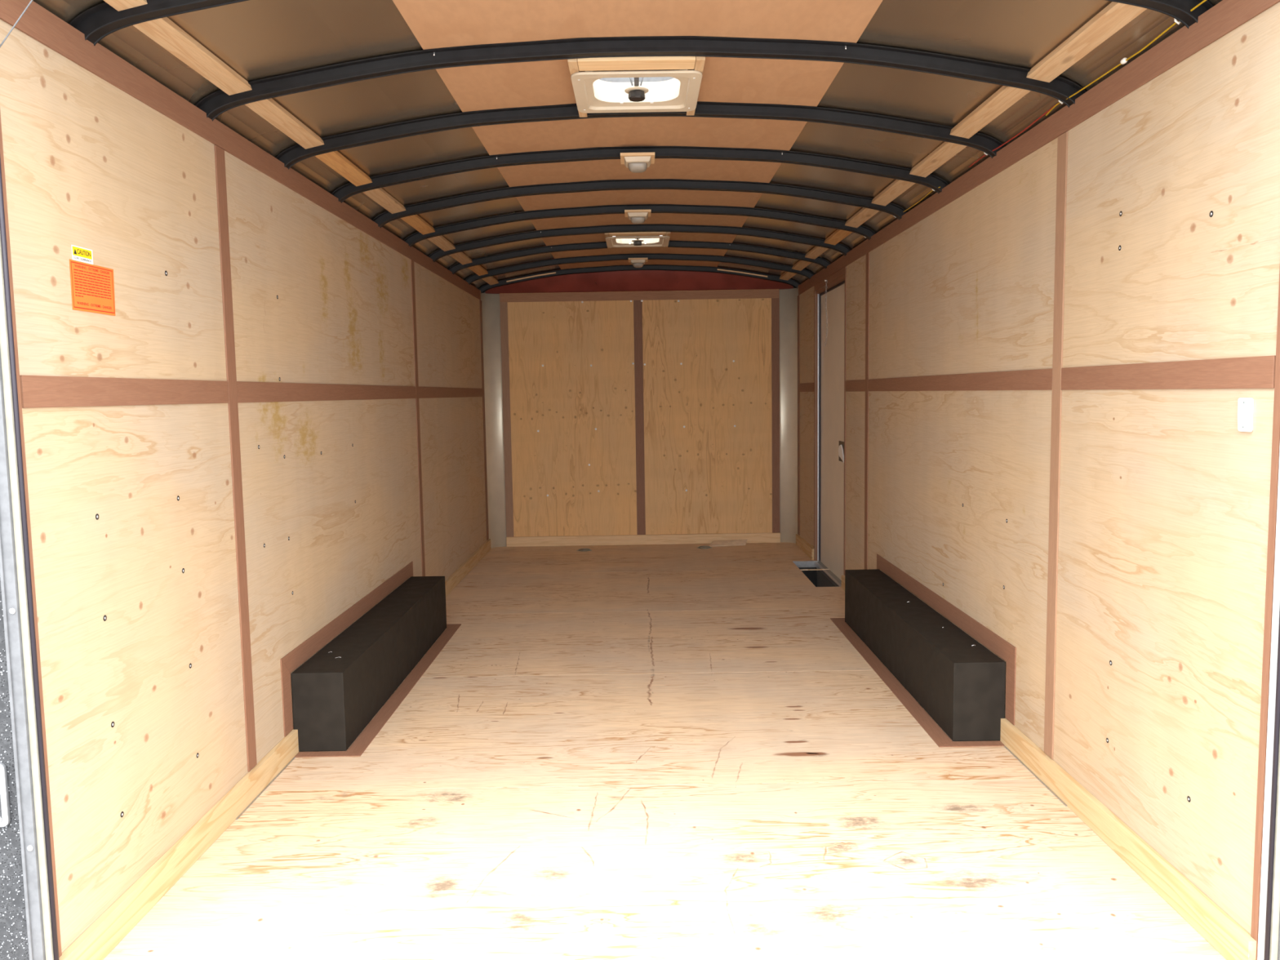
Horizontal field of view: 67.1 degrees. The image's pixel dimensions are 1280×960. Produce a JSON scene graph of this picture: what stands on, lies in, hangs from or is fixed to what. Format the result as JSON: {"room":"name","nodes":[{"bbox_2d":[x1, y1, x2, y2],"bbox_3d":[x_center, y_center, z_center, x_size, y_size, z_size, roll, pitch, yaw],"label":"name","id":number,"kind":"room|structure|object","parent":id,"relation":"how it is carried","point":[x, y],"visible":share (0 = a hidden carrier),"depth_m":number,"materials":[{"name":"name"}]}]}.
{"room":"cargo space","nodes":[
{"label":"cargo space","id":0,"kind":"room"},
{"bbox_2d":[0,157,58,959],"bbox_3d":[-1.301,-0.030,1.901,0.201,2.470,0.084,-1,5,0],"label":"door","id":1,"kind":"structure","parent":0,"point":[28,917],"depth_m":1.91,"materials":[{"name":"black metal"}]},
{"bbox_2d":[0,762,10,826],"bbox_3d":[-1.286,0.626,1.915,0.060,0.130,0.016,-1,5,0],"label":"bracket","id":2,"kind":"object","parent":1,"relation":"attached to","point":[5,815],"visible":1,"depth_m":1.92,"materials":[{"name":"metal"}]},
{"bbox_2d":[0,0,33,47],"bbox_3d":[-1.185,-0.860,1.829,0.222,0.275,0.003,-1,5,0],"label":"steel cable","id":3,"kind":"object","parent":1,"relation":"attached to","point":[31,1],"visible":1,"depth_m":1.83,"materials":[{"name":"metal"}]},
{"bbox_2d":[0,18,486,952],"bbox_3d":[-1.260,-0.165,4.928,0.062,2.155,6.050,-1,5,0],"label":"wall","id":4,"kind":"structure","parent":0,"point":[131,513],"depth_m":2.60,"materials":[{"name":"brown wood"}]},
{"bbox_2d":[0,111,62,957],"bbox_3d":[-1.225,0.093,1.929,0.004,1.977,0.020,-1,5,0],"label":"trim","id":5,"kind":"structure","parent":4,"relation":"attached to","point":[2,157],"depth_m":1.94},
{"bbox_2d":[71,244,93,264],"bbox_3d":[-1.236,-0.492,2.142,0.001,0.046,0.080,-1,5,0],"label":"sticker","id":6,"kind":"object","parent":4,"relation":"attached to","point":[78,254],"visible":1,"depth_m":2.14,"materials":[{"name":"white paper"}]},
{"bbox_2d":[69,258,115,315],"bbox_3d":[-1.234,-0.432,2.183,0.001,0.108,0.176,-1,5,0],"label":"warning sticker","id":7,"kind":"object","parent":4,"relation":"attached to","point":[92,286],"visible":1,"depth_m":2.18,"materials":[{"name":"orange paper"}]},
{"bbox_2d":[73,268,111,299],"bbox_3d":[-1.234,-0.438,2.180,0.001,0.058,0.145,-1,5,0],"label":"print","id":8,"kind":"object","parent":7,"relation":"on","point":[88,283],"depth_m":2.18,"materials":[{"name":"red"}]},
{"bbox_2d":[19,375,229,408],"bbox_3d":[-1.230,-0.219,2.402,0.004,0.065,0.967,-1,5,0],"label":"trim","id":9,"kind":"structure","parent":4,"relation":"attached to","point":[37,391],"depth_m":2.26,"materials":[{"name":"wood"}]},
{"bbox_2d":[213,145,257,772],"bbox_3d":[-1.227,-0.040,2.936,0.005,1.890,0.061,-1,5,0],"label":"trim","id":10,"kind":"structure","parent":4,"relation":"attached to","point":[220,160],"depth_m":2.93,"materials":[{"name":"wood"}]},
{"bbox_2d":[0,0,480,299],"bbox_3d":[-1.245,-1.185,4.683,0.006,0.074,5.735,-1,5,0],"label":"trim","id":11,"kind":"structure","parent":4,"relation":"attached to","point":[37,22],"depth_m":2.60,"materials":[{"name":"wood"}]},
{"bbox_2d":[235,756,295,819],"bbox_3d":[-1.191,0.979,3.091,0.004,0.003,0.485,-1,5,0],"label":"trim","id":12,"kind":"structure","parent":4,"relation":"attached to","point":[293,758],"depth_m":3.06,"materials":[{"name":"wood"}]},
{"bbox_2d":[58,538,490,959],"bbox_3d":[-1.206,0.776,4.890,0.020,0.084,5.795,-1,5,0],"label":"baseboard","id":13,"kind":"structure","parent":4,"relation":"attached to","point":[104,934],"depth_m":2.53,"materials":[{"name":"brown wood"}]},
{"bbox_2d":[280,659,293,736],"bbox_3d":[-1.215,0.738,3.322,0.004,0.270,0.077,-1,5,0],"label":"trim","id":14,"kind":"structure","parent":4,"relation":"attached to","point":[285,673],"depth_m":3.31,"materials":[{"name":"wood"}]},
{"bbox_2d":[236,381,416,402],"bbox_3d":[-1.232,-0.375,4.129,0.004,0.065,2.374,-1,5,0],"label":"trim","id":15,"kind":"structure","parent":4,"relation":"attached to","point":[247,392],"depth_m":3.64,"materials":[{"name":"wood"}]},
{"bbox_2d":[294,751,359,757],"bbox_3d":[-1.080,0.953,3.358,0.227,0.003,0.045,-1,5,0],"label":"trim","id":16,"kind":"structure","parent":4,"relation":"attached to","point":[327,753],"depth_m":3.35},
{"bbox_2d":[280,561,413,672],"bbox_3d":[-1.218,0.557,4.228,0.004,0.071,1.911,-1,5,0],"label":"trim","id":17,"kind":"structure","parent":4,"relation":"attached to","point":[300,654],"depth_m":3.94,"materials":[{"name":"wood"}]},
{"bbox_2d":[410,259,425,576],"bbox_3d":[-1.230,-0.259,5.365,0.005,1.890,0.064,-1,5,0],"label":"trim","id":18,"kind":"structure","parent":4,"relation":"attached to","point":[412,269],"depth_m":5.35,"materials":[{"name":"wood"}]},
{"bbox_2d":[418,386,482,398],"bbox_3d":[-1.236,-0.587,6.480,0.004,0.065,2.213,-1,5,0],"label":"trim","id":19,"kind":"structure","parent":4,"relation":"attached to","point":[424,392],"depth_m":6.20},
{"bbox_2d":[446,623,460,627],"bbox_3d":[-1.082,0.788,5.196,0.226,0.003,0.084,-1,5,0],"label":"trim","id":20,"kind":"structure","parent":4,"relation":"attached to","point":[451,624],"depth_m":5.22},
{"bbox_2d":[479,299,488,540],"bbox_3d":[-1.234,-0.465,7.646,0.005,1.890,0.083,-1,5,0],"label":"trim","id":21,"kind":"structure","parent":4,"relation":"attached to","point":[480,301],"depth_m":7.63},
{"bbox_2d":[33,0,1222,288],"bbox_3d":[-0.002,-1.301,4.783,2.619,0.293,6.160,-1,5,0],"label":"ceiling","id":22,"kind":"structure","parent":0,"point":[257,39],"depth_m":3.07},
{"bbox_2d":[362,187,405,213],"bbox_3d":[-1.144,-1.253,4.294,0.072,0.033,0.566,-1,5,0],"label":"wood block","id":23,"kind":"object","parent":22,"relation":"attached to","point":[380,196],"visible":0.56,"depth_m":4.31,"materials":[{"name":"brown wood"}]},
{"bbox_2d":[400,214,435,235],"bbox_3d":[-1.134,-1.308,4.901,0.072,0.033,0.566,-1,5,0],"label":"wood block","id":24,"kind":"object","parent":22,"relation":"attached to","point":[415,221],"visible":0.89,"depth_m":4.92,"materials":[{"name":"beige wood"}]},
{"bbox_2d":[468,264,488,275],"bbox_3d":[-1.136,-1.472,6.722,0.072,0.033,0.566,-1,5,0],"label":"wood block","id":25,"kind":"object","parent":22,"relation":"attached to","point":[479,270],"visible":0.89,"depth_m":6.76,"materials":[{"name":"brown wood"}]},
{"bbox_2d":[570,69,702,113],"bbox_3d":[-0.012,-1.331,3.068,0.400,0.242,0.402,-1,5,0],"label":"ceiling vent","id":26,"kind":"object","parent":22,"relation":"in","point":[655,90],"visible":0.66,"depth_m":3.18,"materials":[{"name":"beige plastic"}]},
{"bbox_2d":[567,56,705,117],"bbox_3d":[-0.011,-1.258,3.070,0.398,0.042,0.563,-1,5,0],"label":"framing","id":27,"kind":"object","parent":22,"relation":"attached to","point":[637,63],"visible":0.52,"depth_m":2.82,"materials":[{"name":"brown wood"}]},
{"bbox_2d":[605,235,669,247],"bbox_3d":[-0.016,-1.605,6.104,0.400,0.242,0.402,-1,5,0],"label":"ceiling vent","id":28,"kind":"object","parent":22,"relation":"in","point":[617,241],"visible":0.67,"depth_m":6.21,"materials":[{"name":"beige plastic"}]},
{"bbox_2d":[604,231,670,248],"bbox_3d":[-0.015,-1.531,6.105,0.398,0.042,0.563,-1,5,0],"label":"framing","id":29,"kind":"object","parent":22,"relation":"attached to","point":[628,233],"visible":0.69,"depth_m":5.84,"materials":[{"name":"brown wood"}]},
{"bbox_2d":[448,240,830,275],"bbox_3d":[-0.004,-1.441,6.420,2.600,0.288,0.076,-1,5,0],"label":"bow","id":30,"kind":"object","parent":22,"relation":"attached to","point":[686,244],"visible":0.71,"depth_m":6.39,"materials":[{"name":"black metal"}]},
{"bbox_2d":[791,260,812,271],"bbox_3d":[1.136,-1.508,6.722,0.072,0.033,0.566,-1,5,0],"label":"wood block","id":31,"kind":"object","parent":30,"relation":"attached to","point":[800,265],"visible":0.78,"depth_m":6.77,"materials":[{"name":"brown wood"}]},
{"bbox_2d":[464,253,813,284],"bbox_3d":[-0.005,-1.495,7.027,2.600,0.288,0.076,-1,5,0],"label":"bow","id":32,"kind":"object","parent":22,"relation":"attached to","point":[808,274],"visible":0.8,"depth_m":7.00,"materials":[{"name":"black metal"}]},
{"bbox_2d":[481,275,498,284],"bbox_3d":[-1.147,-1.526,7.330,0.072,0.033,0.566,-1,5,0],"label":"wood block","id":33,"kind":"object","parent":32,"relation":"attached to","point":[490,280],"visible":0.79,"depth_m":7.38,"materials":[{"name":"brown wood"}]},
{"bbox_2d":[628,257,648,267],"bbox_3d":[-0.014,-1.571,7.007,0.140,0.060,0.150,-1,5,0],"label":"dome light","id":34,"kind":"object","parent":32,"relation":"attached to","point":[636,262],"visible":1,"depth_m":6.96,"materials":[{"name":"white plastic"}]},
{"bbox_2d":[779,271,796,280],"bbox_3d":[1.134,-1.562,7.330,0.072,0.033,0.566,-1,5,0],"label":"wood block","id":35,"kind":"object","parent":32,"relation":"attached to","point":[786,276],"visible":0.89,"depth_m":7.38,"materials":[{"name":"brown wood"}]},
{"bbox_2d":[478,264,799,293],"bbox_3d":[-0.005,-1.550,7.635,2.600,0.288,0.076,-1,5,0],"label":"bow","id":36,"kind":"object","parent":22,"relation":"attached to","point":[646,267],"visible":0.87,"depth_m":7.61,"materials":[{"name":"black metal"}]},
{"bbox_2d":[506,271,555,282],"bbox_3d":[-0.856,-1.597,7.602,0.390,0.073,0.012,-1,5,0],"label":"lath","id":37,"kind":"object","parent":36,"relation":"attached to","point":[554,272],"visible":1,"depth_m":7.59,"materials":[{"name":"brown wood"}]},
{"bbox_2d":[717,268,767,277],"bbox_3d":[0.806,-1.629,7.601,0.395,0.072,0.012,-1,5,0],"label":"lath","id":38,"kind":"object","parent":36,"relation":"attached to","point":[717,268],"visible":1,"depth_m":7.59,"materials":[{"name":"brown wood"}]},
{"bbox_2d":[403,204,875,246],"bbox_3d":[-0.002,-1.331,5.206,2.600,0.288,0.076,-1,5,0],"label":"bow","id":39,"kind":"object","parent":22,"relation":"attached to","point":[866,232],"visible":0.83,"depth_m":5.18,"materials":[{"name":"black metal"}]},
{"bbox_2d":[426,235,455,251],"bbox_3d":[-1.141,-1.362,5.508,0.072,0.033,0.566,-1,5,0],"label":"wood block","id":40,"kind":"object","parent":39,"relation":"attached to","point":[441,242],"visible":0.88,"depth_m":5.54,"materials":[{"name":"brown wood"}]},
{"bbox_2d":[624,209,651,224],"bbox_3d":[-0.011,-1.407,5.186,0.140,0.060,0.150,-1,5,0],"label":"dome light","id":41,"kind":"object","parent":39,"relation":"attached to","point":[637,216],"visible":1,"depth_m":5.13,"materials":[{"name":"white plastic"}]},
{"bbox_2d":[823,229,852,244],"bbox_3d":[1.139,-1.398,5.508,0.072,0.033,0.566,-1,5,0],"label":"wood block","id":42,"kind":"object","parent":39,"relation":"attached to","point":[838,235],"visible":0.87,"depth_m":5.54,"materials":[{"name":"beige wood"}]},
{"bbox_2d":[428,223,850,262],"bbox_3d":[-0.003,-1.386,5.813,2.600,0.288,0.076,-1,5,0],"label":"bow","id":43,"kind":"object","parent":22,"relation":"attached to","point":[438,254],"visible":0.79,"depth_m":5.78,"materials":[{"name":"black metal"}]},
{"bbox_2d":[448,252,472,264],"bbox_3d":[-1.144,-1.417,6.115,0.072,0.033,0.566,-1,5,0],"label":"wood block","id":44,"kind":"object","parent":43,"relation":"attached to","point":[460,257],"visible":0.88,"depth_m":6.16,"materials":[{"name":"brown wood"}]},
{"bbox_2d":[804,245,828,259],"bbox_3d":[1.128,-1.453,6.115,0.072,0.033,0.566,-1,5,0],"label":"wood block","id":45,"kind":"object","parent":43,"relation":"attached to","point":[816,251],"visible":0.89,"depth_m":6.15,"materials":[{"name":"brown wood"}]},
{"bbox_2d":[331,146,948,203],"bbox_3d":[0.000,-1.222,3.992,2.600,0.288,0.076,-1,5,0],"label":"bow","id":46,"kind":"object","parent":22,"relation":"attached to","point":[343,193],"visible":0.85,"depth_m":3.96,"materials":[{"name":"black metal"}]},
{"bbox_2d":[620,151,654,173],"bbox_3d":[-0.009,-1.298,3.972,0.140,0.060,0.150,-1,5,0],"label":"dome light","id":47,"kind":"object","parent":46,"relation":"attached to","point":[637,162],"visible":1,"depth_m":3.92,"materials":[{"name":"white plastic"}]},
{"bbox_2d":[871,179,915,205],"bbox_3d":[1.132,-1.288,4.294,0.072,0.033,0.566,-1,5,0],"label":"wood block","id":48,"kind":"object","parent":46,"relation":"attached to","point":[898,187],"visible":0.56,"depth_m":4.30,"materials":[{"name":"brown wood"}]},
{"bbox_2d":[372,178,907,227],"bbox_3d":[-0.001,-1.276,4.599,2.600,0.288,0.076,-1,5,0],"label":"bow","id":49,"kind":"object","parent":22,"relation":"attached to","point":[895,210],"visible":0.84,"depth_m":4.57,"materials":[{"name":"black metal"}]},
{"bbox_2d":[844,207,879,227],"bbox_3d":[1.135,-1.343,4.901,0.072,0.033,0.566,-1,5,0],"label":"wood block","id":50,"kind":"object","parent":49,"relation":"attached to","point":[863,215],"visible":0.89,"depth_m":4.92,"materials":[{"name":"brown wood"}]},
{"bbox_2d":[275,101,1004,169],"bbox_3d":[0.001,-1.167,3.385,2.600,0.288,0.076,-1,5,0],"label":"bow","id":51,"kind":"object","parent":22,"relation":"attached to","point":[294,154],"visible":0.77,"depth_m":3.36,"materials":[{"name":"black metal"}]},
{"bbox_2d":[315,151,372,186],"bbox_3d":[-1.135,-1.198,3.687,0.072,0.033,0.566,-1,5,0],"label":"wood block","id":52,"kind":"object","parent":51,"relation":"attached to","point":[335,160],"visible":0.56,"depth_m":3.69,"materials":[{"name":"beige wood"}]},
{"bbox_2d":[909,141,966,177],"bbox_3d":[1.143,-1.234,3.687,0.072,0.033,0.566,-1,5,0],"label":"wood block","id":53,"kind":"object","parent":51,"relation":"attached to","point":[945,151],"visible":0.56,"depth_m":3.69,"materials":[{"name":"brown wood"}]},
{"bbox_2d":[195,35,1086,121],"bbox_3d":[0.001,-1.112,2.777,2.600,0.288,0.076,-1,5,0],"label":"bow","id":54,"kind":"object","parent":22,"relation":"attached to","point":[215,104],"visible":0.89,"depth_m":2.75,"materials":[{"name":"black metal"}]},
{"bbox_2d":[244,97,324,149],"bbox_3d":[-1.134,-1.143,3.079,0.072,0.033,0.566,-1,5,0],"label":"wood block","id":55,"kind":"object","parent":54,"relation":"attached to","point":[268,109],"visible":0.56,"depth_m":3.07,"materials":[{"name":"brown wood"}]},
{"bbox_2d":[950,85,1031,138],"bbox_3d":[1.114,-1.179,3.079,0.072,0.033,0.566,-1,5,0],"label":"wood block","id":56,"kind":"object","parent":54,"relation":"attached to","point":[1004,97],"visible":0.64,"depth_m":3.06,"materials":[{"name":"brown wood"}]},
{"bbox_2d":[68,0,1213,45],"bbox_3d":[0.002,-1.058,2.170,2.600,0.288,0.076,-1,5,0],"label":"bow","id":57,"kind":"object","parent":22,"relation":"attached to","point":[100,20],"visible":0.66,"depth_m":2.15,"materials":[{"name":"black metal"}]},
{"bbox_2d":[103,0,147,11],"bbox_3d":[-1.130,-1.046,1.996,0.072,0.033,0.303,-1,5,0],"label":"wood block","id":58,"kind":"object","parent":57,"relation":"attached to","point":[119,5],"visible":1,"depth_m":2.13,"materials":[{"name":"brown wood"}]},
{"bbox_2d":[133,17,252,95],"bbox_3d":[-1.142,-1.089,2.472,0.072,0.033,0.566,-1,5,0],"label":"wood strip","id":59,"kind":"object","parent":57,"relation":"attached to","point":[162,31],"visible":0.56,"depth_m":2.45,"materials":[{"name":"brown wood"}]},
{"bbox_2d":[1026,1,1146,82],"bbox_3d":[1.138,-1.124,2.472,0.072,0.033,0.566,-1,5,0],"label":"wood strip","id":60,"kind":"object","parent":57,"relation":"attached to","point":[1115,15],"visible":0.85,"depth_m":2.45,"materials":[{"name":"brown wood"}]},
{"bbox_2d":[1173,17,1180,24],"bbox_3d":[1.227,-1.057,2.202,0.022,0.036,0.009,-1,5,0],"label":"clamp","id":61,"kind":"object","parent":57,"relation":"attached to","point":[1175,20],"visible":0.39,"depth_m":2.20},
{"bbox_2d":[503,288,778,537],"bbox_3d":[0.012,-0.448,7.899,2.620,2.145,0.166,-1,5,0],"label":"wall","id":62,"kind":"structure","parent":0,"point":[707,362],"depth_m":7.82,"materials":[{"name":"brown wood"}]},
{"bbox_2d":[480,292,506,548],"bbox_3d":[-1.186,-0.467,7.768,0.042,2.043,0.190,4,7,45],"label":"trim","id":63,"kind":"structure","parent":62,"relation":"attached to","point":[491,309],"depth_m":7.79,"materials":[{"name":"metal"}]},
{"bbox_2d":[499,302,513,537],"bbox_3d":[-1.077,-0.479,7.815,0.060,1.894,0.004,-1,5,0],"label":"trim","id":64,"kind":"structure","parent":62,"relation":"attached to","point":[503,305],"depth_m":7.81,"materials":[{"name":"wood"}]},
{"bbox_2d":[484,270,793,293],"bbox_3d":[-0.006,-1.609,7.764,2.470,0.202,0.085,-1,5,0],"label":"header panel","id":65,"kind":"object","parent":62,"relation":"attached to","point":[629,280],"visible":0.84,"depth_m":7.76,"materials":[{"name":"metal"}]},
{"bbox_2d":[499,289,779,302],"bbox_3d":[-0.004,-1.473,7.727,2.236,0.067,0.004,-1,5,0],"label":"trim","id":66,"kind":"structure","parent":62,"relation":"attached to","point":[735,294],"depth_m":7.72,"materials":[{"name":"wood"}]},
{"bbox_2d":[633,300,645,534],"bbox_3d":[-0.003,-0.495,7.815,0.069,1.894,0.004,-1,5,0],"label":"trim","id":67,"kind":"structure","parent":62,"relation":"attached to","point":[637,304],"depth_m":7.81,"materials":[{"name":"wood"}]},
{"bbox_2d":[506,532,780,546],"bbox_3d":[0.028,0.488,7.896,2.238,0.080,0.020,-1,5,0],"label":"baseboard","id":68,"kind":"structure","parent":62,"relation":"attached to","point":[673,539],"depth_m":7.89,"materials":[{"name":"brown wood"}]},
{"bbox_2d":[771,297,779,533],"bbox_3d":[1.098,-0.513,7.815,0.062,1.894,0.004,-1,5,0],"label":"trim","id":69,"kind":"structure","parent":62,"relation":"attached to","point":[775,301],"depth_m":7.81,"materials":[{"name":"wood"}]},
{"bbox_2d":[779,287,798,543],"bbox_3d":[1.208,-0.504,7.768,0.190,2.043,0.042,4,7,45],"label":"trim","id":70,"kind":"structure","parent":62,"relation":"attached to","point":[788,297],"depth_m":7.79,"materials":[{"name":"metal"}]},
{"bbox_2d":[103,542,1226,959],"bbox_3d":[0.032,0.812,4.910,2.580,0.031,6.165,-1,5,0],"label":"floor","id":71,"kind":"structure","parent":0,"point":[632,752],"depth_m":2.82,"materials":[{"name":"brown wood"}]},
{"bbox_2d":[291,576,446,751],"bbox_3d":[-1.122,0.731,4.255,0.180,0.280,1.779,-1,5,0],"label":"wheel well","id":72,"kind":"object","parent":71,"relation":"on","point":[334,699],"visible":0.94,"depth_m":3.72,"materials":[{"name":"black metal"}]},
{"bbox_2d":[346,623,461,755],"bbox_3d":[-0.998,0.868,4.287,0.062,0.003,1.909,-1,5,0],"label":"trim","id":73,"kind":"structure","parent":71,"relation":"on","point":[372,729],"depth_m":3.99,"materials":[{"name":"wood"}]},
{"bbox_2d":[576,548,591,551],"bbox_3d":[-0.441,0.553,7.640,0.120,0.010,0.099,-1,5,0],"label":"ring","id":74,"kind":"object","parent":71,"relation":"on","point":[580,549],"visible":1,"depth_m":7.63,"materials":[{"name":"metal"}]},
{"bbox_2d":[697,546,711,548],"bbox_3d":[0.512,0.535,7.680,0.120,0.010,0.099,-1,5,0],"label":"ring","id":75,"kind":"object","parent":71,"relation":"on","point":[699,547],"visible":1,"depth_m":7.66,"materials":[{"name":"metal"}]},
{"bbox_2d":[709,539,746,546],"bbox_3d":[0.713,0.508,7.818,0.342,0.032,0.116,-2,5,-8],"label":"scrap","id":76,"kind":"object","parent":71,"relation":"on","point":[735,542],"visible":1,"depth_m":7.80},
{"bbox_2d":[793,560,841,586],"bbox_3d":[1.214,0.733,6.559,0.224,0.206,0.938,-1,5,0],"label":"well","id":77,"kind":"object","parent":71,"relation":"in","point":[811,575],"visible":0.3,"depth_m":7.01,"materials":[{"name":"metal"}]},
{"bbox_2d":[830,617,952,746],"bbox_3d":[1.063,0.836,4.287,0.062,0.003,1.909,-1,5,0],"label":"trim","id":78,"kind":"structure","parent":71,"relation":"on","point":[926,722],"depth_m":3.99,"materials":[{"name":"wood"}]},
{"bbox_2d":[844,568,1005,741],"bbox_3d":[1.182,0.694,4.255,0.180,0.280,1.779,-1,5,0],"label":"wheel well","id":79,"kind":"object","parent":71,"relation":"on","point":[960,684],"visible":0.93,"depth_m":3.73,"materials":[{"name":"black metal"}]},
{"bbox_2d":[798,1,1279,934],"bbox_3d":[1.294,-0.106,4.937,0.062,2.355,6.050,-1,5,0],"label":"wall","id":80,"kind":"structure","parent":0,"point":[1172,237],"depth_m":2.58,"materials":[{"name":"brown wood"}]},
{"bbox_2d":[797,294,799,535],"bbox_3d":[1.256,-0.504,7.646,0.005,1.890,0.083,-1,5,0],"label":"trim","id":81,"kind":"structure","parent":80,"relation":"attached to","point":[798,296],"depth_m":7.63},
{"bbox_2d":[799,382,813,391],"bbox_3d":[1.253,-0.696,7.262,0.004,0.065,0.643,-1,5,0],"label":"trim","id":82,"kind":"structure","parent":80,"relation":"attached to","point":[805,387],"depth_m":7.24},
{"bbox_2d":[813,285,815,560],"bbox_3d":[1.258,-0.398,6.954,0.005,1.976,0.020,-1,5,0],"label":"trim","id":83,"kind":"structure","parent":80,"relation":"attached to","point":[814,286],"depth_m":6.95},
{"bbox_2d":[814,266,844,291],"bbox_3d":[1.244,-1.316,6.359,0.005,0.042,0.999,-1,5,0],"label":"trim","id":84,"kind":"structure","parent":80,"relation":"attached to","point":[839,273],"depth_m":6.29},
{"bbox_2d":[815,275,844,580],"bbox_3d":[1.298,-0.196,6.460,0.066,2.260,1.040,-1,5,0],"label":"door","id":85,"kind":"structure","parent":80,"relation":"in","point":[829,358],"depth_m":6.58,"materials":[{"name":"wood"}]},
{"bbox_2d":[824,280,828,346],"bbox_3d":[1.235,-1.108,6.418,0.019,0.437,0.080,-1,5,0],"label":"chain","id":86,"kind":"object","parent":85,"relation":"hanging from","point":[824,280],"visible":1,"depth_m":6.41,"materials":[{"name":"metal"}]},
{"bbox_2d":[831,617,844,621],"bbox_3d":[1.144,0.753,5.196,0.226,0.003,0.084,-1,5,0],"label":"trim","id":87,"kind":"structure","parent":80,"relation":"attached to","point":[837,619],"depth_m":5.21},
{"bbox_2d":[843,266,846,575],"bbox_3d":[1.259,-0.349,5.930,0.005,1.890,0.028,-1,5,0],"label":"trim","id":88,"kind":"structure","parent":80,"relation":"attached to","point":[845,324],"depth_m":5.92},
{"bbox_2d":[845,379,865,391],"bbox_3d":[1.256,-0.550,5.635,0.004,0.065,0.516,-1,5,0],"label":"trim","id":89,"kind":"structure","parent":80,"relation":"attached to","point":[860,384],"depth_m":5.61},
{"bbox_2d":[864,252,869,569],"bbox_3d":[1.260,-0.298,5.365,0.005,1.890,0.064,-1,5,0],"label":"trim","id":90,"kind":"structure","parent":80,"relation":"attached to","point":[867,286],"depth_m":5.35,"materials":[{"name":"wood"}]},
{"bbox_2d":[902,186,940,212],"bbox_3d":[1.229,-1.228,4.234,0.008,0.010,0.550,-1,5,0],"label":"wire","id":91,"kind":"object","parent":80,"relation":"attached to","point":[938,187],"visible":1,"depth_m":4.24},
{"bbox_2d":[876,554,1016,662],"bbox_3d":[1.273,0.518,4.228,0.004,0.071,1.911,-1,5,0],"label":"trim","id":92,"kind":"structure","parent":80,"relation":"attached to","point":[993,642],"depth_m":3.94,"materials":[{"name":"wood"}]},
{"bbox_2d":[867,368,1052,391],"bbox_3d":[1.258,-0.414,4.129,0.004,0.065,2.374,-1,5,0],"label":"trim","id":93,"kind":"structure","parent":80,"relation":"attached to","point":[1040,379],"depth_m":3.67,"materials":[{"name":"wood"}]},
{"bbox_2d":[939,741,1004,747],"bbox_3d":[1.147,0.918,3.358,0.227,0.003,0.045,-1,5,0],"label":"trim","id":94,"kind":"structure","parent":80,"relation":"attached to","point":[954,744],"depth_m":3.35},
{"bbox_2d":[1004,648,1016,724],"bbox_3d":[1.275,0.699,3.322,0.004,0.270,0.077,-1,5,0],"label":"trim","id":95,"kind":"structure","parent":80,"relation":"attached to","point":[1011,671],"depth_m":3.31,"materials":[{"name":"wood"}]},
{"bbox_2d":[968,102,1058,167],"bbox_3d":[1.231,-1.137,3.213,0.010,0.013,0.800,-1,5,0],"label":"wire","id":96,"kind":"object","parent":80,"relation":"attached to","point":[1047,111],"visible":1,"depth_m":3.14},
{"bbox_2d":[795,533,1256,959],"bbox_3d":[1.268,0.738,4.890,0.020,0.084,5.795,-1,5,0],"label":"baseboard","id":97,"kind":"structure","parent":80,"relation":"attached to","point":[1226,935],"depth_m":2.46,"materials":[{"name":"brown wood"}]},
{"bbox_2d":[1004,746,1066,806],"bbox_3d":[1.259,0.940,3.091,0.004,0.003,0.485,-1,5,0],"label":"trim","id":98,"kind":"structure","parent":80,"relation":"attached to","point":[1010,751],"depth_m":3.06,"materials":[{"name":"wood"}]},
{"bbox_2d":[798,0,1279,294],"bbox_3d":[1.245,-1.224,4.683,0.006,0.074,5.735,-1,5,0],"label":"trim","id":99,"kind":"structure","parent":80,"relation":"attached to","point":[1226,15],"depth_m":2.69,"materials":[{"name":"wood"}]},
{"bbox_2d":[1044,131,1067,759],"bbox_3d":[1.263,-0.079,2.936,0.005,1.890,0.061,-1,5,0],"label":"trim","id":100,"kind":"structure","parent":80,"relation":"attached to","point":[1062,144],"depth_m":2.93,"materials":[{"name":"wood"}]},
{"bbox_2d":[1045,0,1206,115],"bbox_3d":[1.233,-1.064,2.401,0.014,0.017,1.070,-1,5,0],"label":"wire","id":101,"kind":"object","parent":80,"relation":"attached to","point":[1124,60],"visible":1,"depth_m":2.45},
{"bbox_2d":[1061,355,1275,390],"bbox_3d":[1.260,-0.258,2.402,0.004,0.065,0.967,-1,5,0],"label":"trim","id":102,"kind":"structure","parent":80,"relation":"attached to","point":[1247,372],"depth_m":2.25,"materials":[{"name":"wood"}]},
{"bbox_2d":[1237,397,1253,431],"bbox_3d":[1.261,-0.136,2.012,0.006,0.070,0.047,-1,5,0],"label":"wall plate","id":103,"kind":"object","parent":80,"relation":"attached to","point":[1245,405],"visible":1,"depth_m":2.01,"materials":[{"name":"white plastic"}]},
{"bbox_2d":[1250,269,1279,959],"bbox_3d":[1.265,0.054,1.929,0.004,1.977,0.020,-1,5,0],"label":"trim","id":104,"kind":"structure","parent":80,"relation":"attached to","point":[1276,422],"depth_m":1.95,"materials":[{"name":"wood"}]},
{"bbox_2d":[1257,450,1279,959],"bbox_3d":[1.348,-0.071,1.901,0.179,2.470,0.084,-1,5,0],"label":"door frame","id":105,"kind":"structure","parent":80,"relation":"in","point":[1268,936],"depth_m":1.95,"materials":[{"name":"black metal"}]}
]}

